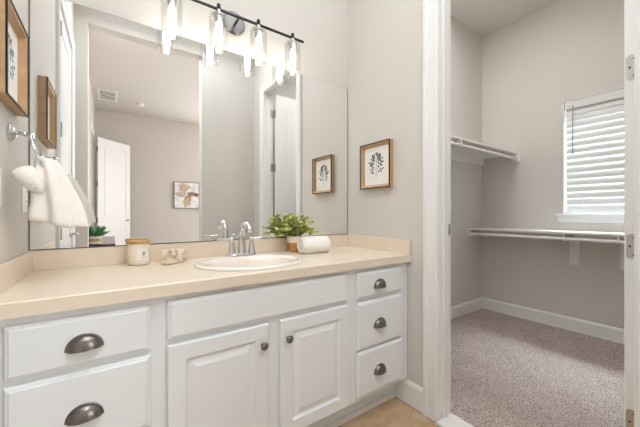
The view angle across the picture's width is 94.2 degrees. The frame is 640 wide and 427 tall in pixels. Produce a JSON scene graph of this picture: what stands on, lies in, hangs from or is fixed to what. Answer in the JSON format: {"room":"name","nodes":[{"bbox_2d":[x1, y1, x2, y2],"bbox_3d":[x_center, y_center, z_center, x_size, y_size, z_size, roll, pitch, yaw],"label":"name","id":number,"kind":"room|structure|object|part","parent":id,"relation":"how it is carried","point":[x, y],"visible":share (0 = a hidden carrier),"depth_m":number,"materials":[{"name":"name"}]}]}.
{"room":"bathroom","nodes":[
{"label":"bathroom","id":0,"kind":"room"},
{"bbox_2d":[0,0,27,263],"bbox_3d":[-0.719,-0.468,0.443,0.120,3.110,1.750,0,0,-35],"label":"wall","id":1,"kind":"structure","parent":0,"point":[14,154],"depth_m":1.01,"materials":[{"name":"grey paint"}]},
{"bbox_2d":[0,168,1,206],"bbox_3d":[-0.929,-0.078,0.858,0.008,0.115,0.070,0,0,-35],"label":"light switch","id":2,"kind":"object","parent":1,"relation":"attached to","point":[0,168],"visible":1,"depth_m":0.88,"materials":[{"name":"white plastic"}]},
{"bbox_2d":[0,0,28,117],"bbox_3d":[-0.970,-0.483,0.939,0.032,0.289,0.265,0,0,-35],"label":"framed print","id":3,"kind":"object","parent":1,"relation":"attached to","point":[14,38],"visible":1,"depth_m":0.96,"materials":[{"name":"brown wood"}]},
{"bbox_2d":[8,33,14,79],"bbox_3d":[-0.975,-0.487,0.931,0.001,0.166,0.157,0,0,-35],"label":"print","id":4,"kind":"object","parent":3,"relation":"attached to","point":[11,40],"depth_m":0.96,"materials":[{"name":"blue"}]},
{"bbox_2d":[21,185,27,211],"bbox_3d":[-1.120,-0.063,1.131,0.009,0.115,0.070,0,0,-35],"label":"outlet","id":5,"kind":"object","parent":1,"relation":"attached to","point":[24,192],"visible":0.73,"depth_m":1.12,"materials":[{"name":"white plastic"}]},
{"bbox_2d":[25,188,27,205],"bbox_3d":[-1.118,-0.063,1.132,0.004,0.066,0.033,0,0,-35],"label":"receptacle","id":6,"kind":"object","parent":5,"relation":"attached to","point":[26,191],"depth_m":1.13,"materials":[{"name":"white plastic"}]},
{"bbox_2d":[7,123,44,167],"bbox_3d":[-0.972,-0.208,1.002,0.103,0.173,0.152,0,0,-35],"label":"towel ring","id":7,"kind":"object","parent":1,"relation":"attached to","point":[12,133],"visible":0.82,"depth_m":0.97,"materials":[{"name":"silver metal"}]},
{"bbox_3d":[-0.983,-0.265,0.994,0.047,0.018,0.018,0,0,-35],"label":"post","id":8,"kind":"part","parent":7,"relation":"part of","materials":[{"name":"silver metal"}]},
{"bbox_2d":[11,156,88,227],"bbox_3d":[-0.921,-0.072,1.012,0.191,0.242,0.200,0,0,30],"label":"hand towel","id":9,"kind":"object","parent":1,"relation":"attached to","point":[54,200],"visible":0.98,"depth_m":0.97,"materials":[{"name":"white fabric"}]},
{"bbox_2d":[28,0,346,251],"bbox_3d":[-0.570,-0.468,1.688,1.790,3.110,0.120,0,0,-35],"label":"wall","id":10,"kind":"structure","parent":0,"point":[321,24],"depth_m":1.80,"materials":[{"name":"grey paint"}]},
{"bbox_2d":[29,0,347,250],"bbox_3d":[-0.484,-0.376,1.670,1.664,1.048,0.006,0,0,-35],"label":"mirror","id":11,"kind":"object","parent":10,"relation":"attached to","point":[160,137],"visible":0.92,"depth_m":1.49,"materials":[{"name":"grey mirror"}]},
{"bbox_2d":[29,234,347,270],"bbox_3d":[-0.480,0.191,1.664,1.666,0.079,0.018,0,0,-35],"label":"backsplash","id":12,"kind":"structure","parent":10,"relation":"attached to","point":[82,257],"depth_m":1.36,"materials":[{"name":"beige laminate"}]},
{"bbox_2d":[167,0,303,68],"bbox_3d":[-0.446,-0.989,1.617,0.810,0.279,0.136,0,0,-35],"label":"vanity light","id":13,"kind":"object","parent":10,"relation":"attached to","point":[233,22],"visible":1,"depth_m":1.64,"materials":[{"name":"white glass"}]},
{"bbox_2d":[167,0,177,30],"bbox_3d":[-0.703,-0.959,1.412,0.052,0.181,0.052,0,0,-35],"label":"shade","id":14,"kind":"object","parent":13,"relation":"attached to","point":[171,4],"depth_m":1.40,"materials":[{"name":"white glass"}]},
{"bbox_2d":[213,9,223,45],"bbox_3d":[-0.524,-0.959,1.537,0.052,0.181,0.052,0,0,-35],"label":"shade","id":15,"kind":"object","parent":13,"relation":"attached to","point":[218,16],"depth_m":1.53,"materials":[{"name":"white glass"}]},
{"bbox_2d":[254,24,262,57],"bbox_3d":[-0.344,-0.959,1.663,0.052,0.181,0.052,0,0,-35],"label":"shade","id":16,"kind":"object","parent":13,"relation":"attached to","point":[258,30],"depth_m":1.65,"materials":[{"name":"white glass"}]},
{"bbox_2d":[288,38,296,68],"bbox_3d":[-0.164,-0.959,1.788,0.052,0.181,0.052,0,0,-35],"label":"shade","id":17,"kind":"object","parent":13,"relation":"attached to","point":[292,43],"depth_m":1.77,"materials":[{"name":"white glass"}]},
{"bbox_2d":[347,0,422,387],"bbox_3d":[0.723,-0.468,1.497,0.110,3.110,1.827,0,0,-35],"label":"wall","id":18,"kind":"structure","parent":0,"point":[385,37],"depth_m":1.79,"materials":[{"name":"grey paint"}]},
{"bbox_2d":[360,138,392,189],"bbox_3d":[0.355,-0.305,1.898,0.032,0.291,0.261,0,0,-35],"label":"framed print","id":19,"kind":"object","parent":18,"relation":"attached to","point":[376,158],"visible":1,"depth_m":1.90,"materials":[{"name":"brown wood"}]},
{"bbox_2d":[395,378,422,413],"bbox_3d":[0.492,1.021,1.719,0.013,0.132,0.245,0,0,-35],"label":"baseboard","id":20,"kind":"structure","parent":18,"relation":"attached to","point":[407,391],"depth_m":1.68,"materials":[{"name":"white paint"}]},
{"bbox_2d":[436,413,473,426],"bbox_3d":[0.856,1.091,1.280,0.130,0.032,0.713,0,0,-35],"label":"trim","id":21,"kind":"structure","parent":18,"relation":"attached to","point":[451,420],"depth_m":1.53,"materials":[{"name":"white stone"}]},
{"bbox_2d":[423,0,639,426],"bbox_3d":[0.860,-0.174,1.284,0.129,2.523,0.889,0,0,-35],"label":"trim","id":22,"kind":"structure","parent":18,"relation":"attached to","point":[436,13],"depth_m":1.56,"materials":[{"name":"white paint"}]},
{"bbox_2d":[624,0,633,426],"bbox_3d":[1.378,-0.132,1.248,0.751,2.413,0.156,0,0,-35],"label":"door","id":23,"kind":"structure","parent":18,"relation":"in","point":[628,4],"depth_m":1.06,"materials":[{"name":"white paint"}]},
{"bbox_2d":[338,397,438,426],"bbox_3d":[-0.042,1.137,0.916,1.770,0.100,1.990,0,0,-35],"label":"floor","id":24,"kind":"structure","parent":0,"point":[393,412],"depth_m":1.58,"materials":[{"name":"tile"}]},
{"bbox_2d":[0,262,406,426],"bbox_3d":[-0.319,0.679,1.434,1.662,0.815,0.580,0,0,-35],"label":"vanity cabinet","id":25,"kind":"object","parent":24,"relation":"on","point":[322,350],"visible":1,"depth_m":1.08,"materials":[{"name":"white paint"}]},
{"bbox_3d":[-0.686,0.571,0.869,0.335,0.227,0.018,0,0,-35],"label":"drawer","id":26,"kind":"part","parent":25,"relation":"part of","materials":[{"name":"white paint"}]},
{"bbox_3d":[-0.686,0.368,0.869,0.335,0.143,0.018,0,0,-35],"label":"drawer","id":27,"kind":"part","parent":25,"relation":"part of","materials":[{"name":"white paint"}]},
{"bbox_3d":[-0.674,0.571,0.853,0.091,0.045,0.028,0,0,-35],"label":"cup pull","id":28,"kind":"part","parent":25,"relation":"part of","materials":[{"name":"grey metal"}]},
{"bbox_3d":[-0.674,0.369,0.853,0.091,0.045,0.028,0,0,-35],"label":"cup pull","id":29,"kind":"part","parent":25,"relation":"part of","materials":[{"name":"grey metal"}]},
{"bbox_2d":[0,234,410,319],"bbox_3d":[-0.325,0.211,1.442,1.667,0.121,0.560,0,0,-35],"label":"countertop","id":30,"kind":"structure","parent":25,"relation":"on","point":[32,283],"depth_m":1.15,"materials":[{"name":"beige laminate"}]},
{"bbox_2d":[126,240,150,265],"bbox_3d":[-0.822,0.176,1.349,0.095,0.107,0.095,0,0,-35],"label":"candle jar","id":31,"kind":"object","parent":30,"relation":"on","point":[138,251],"visible":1,"depth_m":1.31,"materials":[{"name":"beige glass"}]},
{"bbox_3d":[-0.822,0.129,1.349,0.095,0.013,0.095,0,0,-35],"label":"lid","id":32,"kind":"part","parent":31,"relation":"part of","materials":[{"name":"brown wood"}]},
{"bbox_2d":[161,249,186,264],"bbox_3d":[-0.678,0.196,1.383,0.049,0.066,0.120,0,0,14],"label":"soap bar","id":33,"kind":"object","parent":30,"relation":"on","point":[171,256],"visible":1,"depth_m":1.35,"materials":[{"name":"beige"}]},
{"bbox_2d":[217,221,260,256],"bbox_3d":[-0.414,0.128,1.535,0.188,0.178,0.150,0,0,7],"label":"faucet","id":34,"kind":"object","parent":30,"relation":"on","point":[245,226],"visible":1,"depth_m":1.53,"materials":[{"name":"silver metal"}]},
{"bbox_3d":[-0.481,0.132,1.499,0.076,0.018,0.016,0,0,-35],"label":"lever","id":35,"kind":"part","parent":34,"relation":"part of","materials":[{"name":"silver metal"}]},
{"bbox_3d":[-0.450,0.169,1.520,0.042,0.090,0.042,0,0,-35],"label":"handle","id":36,"kind":"part","parent":34,"relation":"part of","materials":[{"name":"silver metal"}]},
{"bbox_3d":[-0.406,0.211,1.551,0.156,0.013,0.052,0,0,-35],"label":"plate","id":37,"kind":"part","parent":34,"relation":"part of","materials":[{"name":"silver metal"}]},
{"bbox_3d":[-0.379,0.125,1.512,0.047,0.172,0.142,0,0,-35],"label":"spout","id":38,"kind":"part","parent":34,"relation":"part of","materials":[{"name":"silver metal"}]},
{"bbox_3d":[-0.363,0.169,1.581,0.042,0.090,0.042,0,0,-35],"label":"handle","id":39,"kind":"part","parent":34,"relation":"part of","materials":[{"name":"silver metal"}]},
{"bbox_2d":[194,253,302,270],"bbox_3d":[-0.324,0.294,1.406,0.504,0.156,0.426,0,0,-35],"label":"sink","id":40,"kind":"object","parent":30,"relation":"in","point":[260,261],"visible":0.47,"depth_m":1.45,"materials":[{"name":"beige ceramic"}]},
{"bbox_2d":[273,213,318,251],"bbox_3d":[-0.132,0.113,1.797,0.303,0.233,0.187,0,0,-35],"label":"potted plant","id":41,"kind":"object","parent":30,"relation":"on","point":[292,226],"visible":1,"depth_m":1.77,"materials":[{"name":"green plant"}]},
{"bbox_3d":[-0.148,0.201,1.806,0.096,0.058,0.096,0,0,-35],"label":"pot","id":42,"kind":"part","parent":41,"relation":"part of","materials":[{"name":"brown wood"}]},
{"bbox_2d":[297,236,330,253],"bbox_3d":[-0.035,0.181,1.745,0.184,0.097,0.106,0,0,-31],"label":"rolled towel","id":43,"kind":"object","parent":30,"relation":"on","point":[306,244],"visible":1,"depth_m":1.70,"materials":[{"name":"white fabric"}]},
{"bbox_3d":[-0.359,0.686,1.097,0.367,0.490,0.018,0,0,-35],"label":"door","id":44,"kind":"part","parent":25,"relation":"part of","materials":[{"name":"white paint"}]},
{"bbox_3d":[-0.219,0.519,1.167,0.032,0.032,0.028,0,0,-35],"label":"knob","id":45,"kind":"part","parent":25,"relation":"part of","materials":[{"name":"grey metal"}]},
{"bbox_3d":[-0.127,0.519,1.231,0.032,0.032,0.028,0,0,-35],"label":"knob","id":46,"kind":"part","parent":25,"relation":"part of","materials":[{"name":"grey metal"}]},
{"bbox_3d":[-0.015,0.686,1.337,0.371,0.490,0.018,0,0,-35],"label":"door","id":47,"kind":"part","parent":25,"relation":"part of","materials":[{"name":"white paint"}]},
{"bbox_3d":[0.318,0.806,1.571,0.333,0.226,0.018,0,0,-35],"label":"drawer","id":48,"kind":"part","parent":25,"relation":"part of","materials":[{"name":"white paint"}]},
{"bbox_3d":[0.318,0.565,1.571,0.333,0.238,0.018,0,0,-35],"label":"drawer","id":49,"kind":"part","parent":25,"relation":"part of","materials":[{"name":"white paint"}]},
{"bbox_3d":[0.318,0.361,1.571,0.333,0.131,0.018,0,0,-35],"label":"drawer","id":50,"kind":"part","parent":25,"relation":"part of","materials":[{"name":"white paint"}]},
{"bbox_3d":[0.320,0.807,1.547,0.091,0.045,0.028,0,0,-35],"label":"cup pull","id":51,"kind":"part","parent":25,"relation":"part of","materials":[{"name":"grey metal"}]},
{"bbox_3d":[0.320,0.566,1.547,0.091,0.046,0.028,0,0,-35],"label":"cup pull","id":52,"kind":"part","parent":25,"relation":"part of","materials":[{"name":"grey metal"}]},
{"bbox_3d":[0.320,0.362,1.547,0.091,0.045,0.028,0,0,-35],"label":"cup pull","id":53,"kind":"part","parent":25,"relation":"part of","materials":[{"name":"grey metal"}]},
{"bbox_2d":[451,16,481,306],"bbox_3d":[1.062,-0.468,2.924,2.080,3.110,0.123,0,0,-35],"label":"wall","id":54,"kind":"structure","parent":0,"point":[466,44],"depth_m":3.20,"materials":[{"name":"grey paint"}]},
{"bbox_2d":[451,297,482,319],"bbox_3d":[1.052,1.021,2.833,1.960,0.132,0.013,0,0,-35],"label":"baseboard","id":55,"kind":"structure","parent":54,"relation":"attached to","point":[465,308],"depth_m":3.19,"materials":[{"name":"white paint"}]},
{"bbox_2d":[451,135,519,165],"bbox_3d":[1.167,-0.480,2.686,1.940,0.310,0.387,0,0,-35],"label":"closet shelf","id":56,"kind":"object","parent":54,"relation":"attached to","point":[462,149],"visible":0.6,"depth_m":2.96,"materials":[{"name":"white laminate"}]},
{"bbox_3d":[1.258,-0.573,2.555,1.932,0.028,0.028,0,0,-35],"label":"hanging rod","id":57,"kind":"part","parent":56,"relation":"part of","materials":[{"name":"white metal"}]},
{"bbox_2d":[512,153,519,161],"bbox_3d":[2.042,-0.582,3.102,0.030,0.083,0.067,0,0,-35],"label":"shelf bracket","id":58,"kind":"object","parent":56,"relation":"attached to","point":[517,155],"depth_m":3.09,"materials":[{"name":"white plastic"}]},
{"bbox_2d":[451,0,556,35],"bbox_3d":[0.841,-2.073,1.581,3.980,0.100,2.070,0,0,-35],"label":"ceiling","id":59,"kind":"structure","parent":0,"point":[483,17],"depth_m":2.98,"materials":[{"name":"white paint"}]},
{"bbox_2d":[395,308,623,426],"bbox_3d":[1.565,1.129,2.086,1.975,0.115,1.827,0,0,-35],"label":"floor","id":60,"kind":"structure","parent":0,"point":[507,370],"depth_m":1.99,"materials":[{"name":"carpet"}]},
{"bbox_2d":[482,0,623,328],"bbox_3d":[2.424,-0.468,2.686,0.120,3.110,1.827,0,0,-35],"label":"wall","id":61,"kind":"structure","parent":0,"point":[561,51],"depth_m":2.92,"materials":[{"name":"grey paint"}]},
{"bbox_2d":[468,227,623,269],"bbox_3d":[2.239,0.312,2.573,0.312,0.310,1.800,0,0,-35],"label":"closet shelf","id":62,"kind":"object","parent":61,"relation":"attached to","point":[574,237],"visible":0.91,"depth_m":2.69,"materials":[{"name":"white laminate"}]},
{"bbox_3d":[2.139,0.219,2.503,0.028,0.028,1.792,0,0,-35],"label":"hanging rod","id":63,"kind":"part","parent":62,"relation":"part of","materials":[{"name":"white metal"}]},
{"bbox_2d":[482,297,623,343],"bbox_3d":[2.369,1.021,2.647,0.013,0.132,1.827,0,0,-35],"label":"baseboard","id":64,"kind":"structure","parent":61,"relation":"attached to","point":[614,334],"depth_m":2.81,"materials":[{"name":"white paint"}]},
{"bbox_2d":[554,87,623,222],"bbox_3d":[2.551,-0.481,2.460,0.160,1.123,0.962,0,0,-35],"label":"window","id":65,"kind":"structure","parent":61,"relation":"in","point":[565,217],"depth_m":2.70,"materials":[{"name":"white plastic"}]},
{"bbox_3d":[2.532,0.041,2.447,0.115,0.078,0.962,0,0,-35],"label":"sill","id":66,"kind":"part","parent":65,"relation":"part of","materials":[{"name":"white paint"}]},
{"bbox_2d":[565,88,623,212],"bbox_3d":[2.541,-0.519,2.453,0.071,1.031,0.828,0,0,-35],"label":"window blind","id":67,"kind":"object","parent":65,"relation":"attached to","point":[594,124],"visible":0.63,"depth_m":2.62,"materials":[{"name":"white plastic"}]},
{"bbox_3d":[2.353,-0.505,2.688,0.002,0.955,0.002,0,0,-35],"label":"ladder cord","id":68,"kind":"part","parent":67,"relation":"part of","materials":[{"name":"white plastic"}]},
{"bbox_3d":[2.547,-0.014,2.457,0.044,0.020,0.820,0,0,-35],"label":"rail","id":69,"kind":"part","parent":67,"relation":"part of","materials":[{"name":"white plastic"}]},
{"bbox_3d":[2.600,-0.520,2.494,0.040,1.045,0.852,0,0,-35],"label":"frame","id":70,"kind":"part","parent":65,"relation":"part of","materials":[{"name":"white plastic"}]}
]}

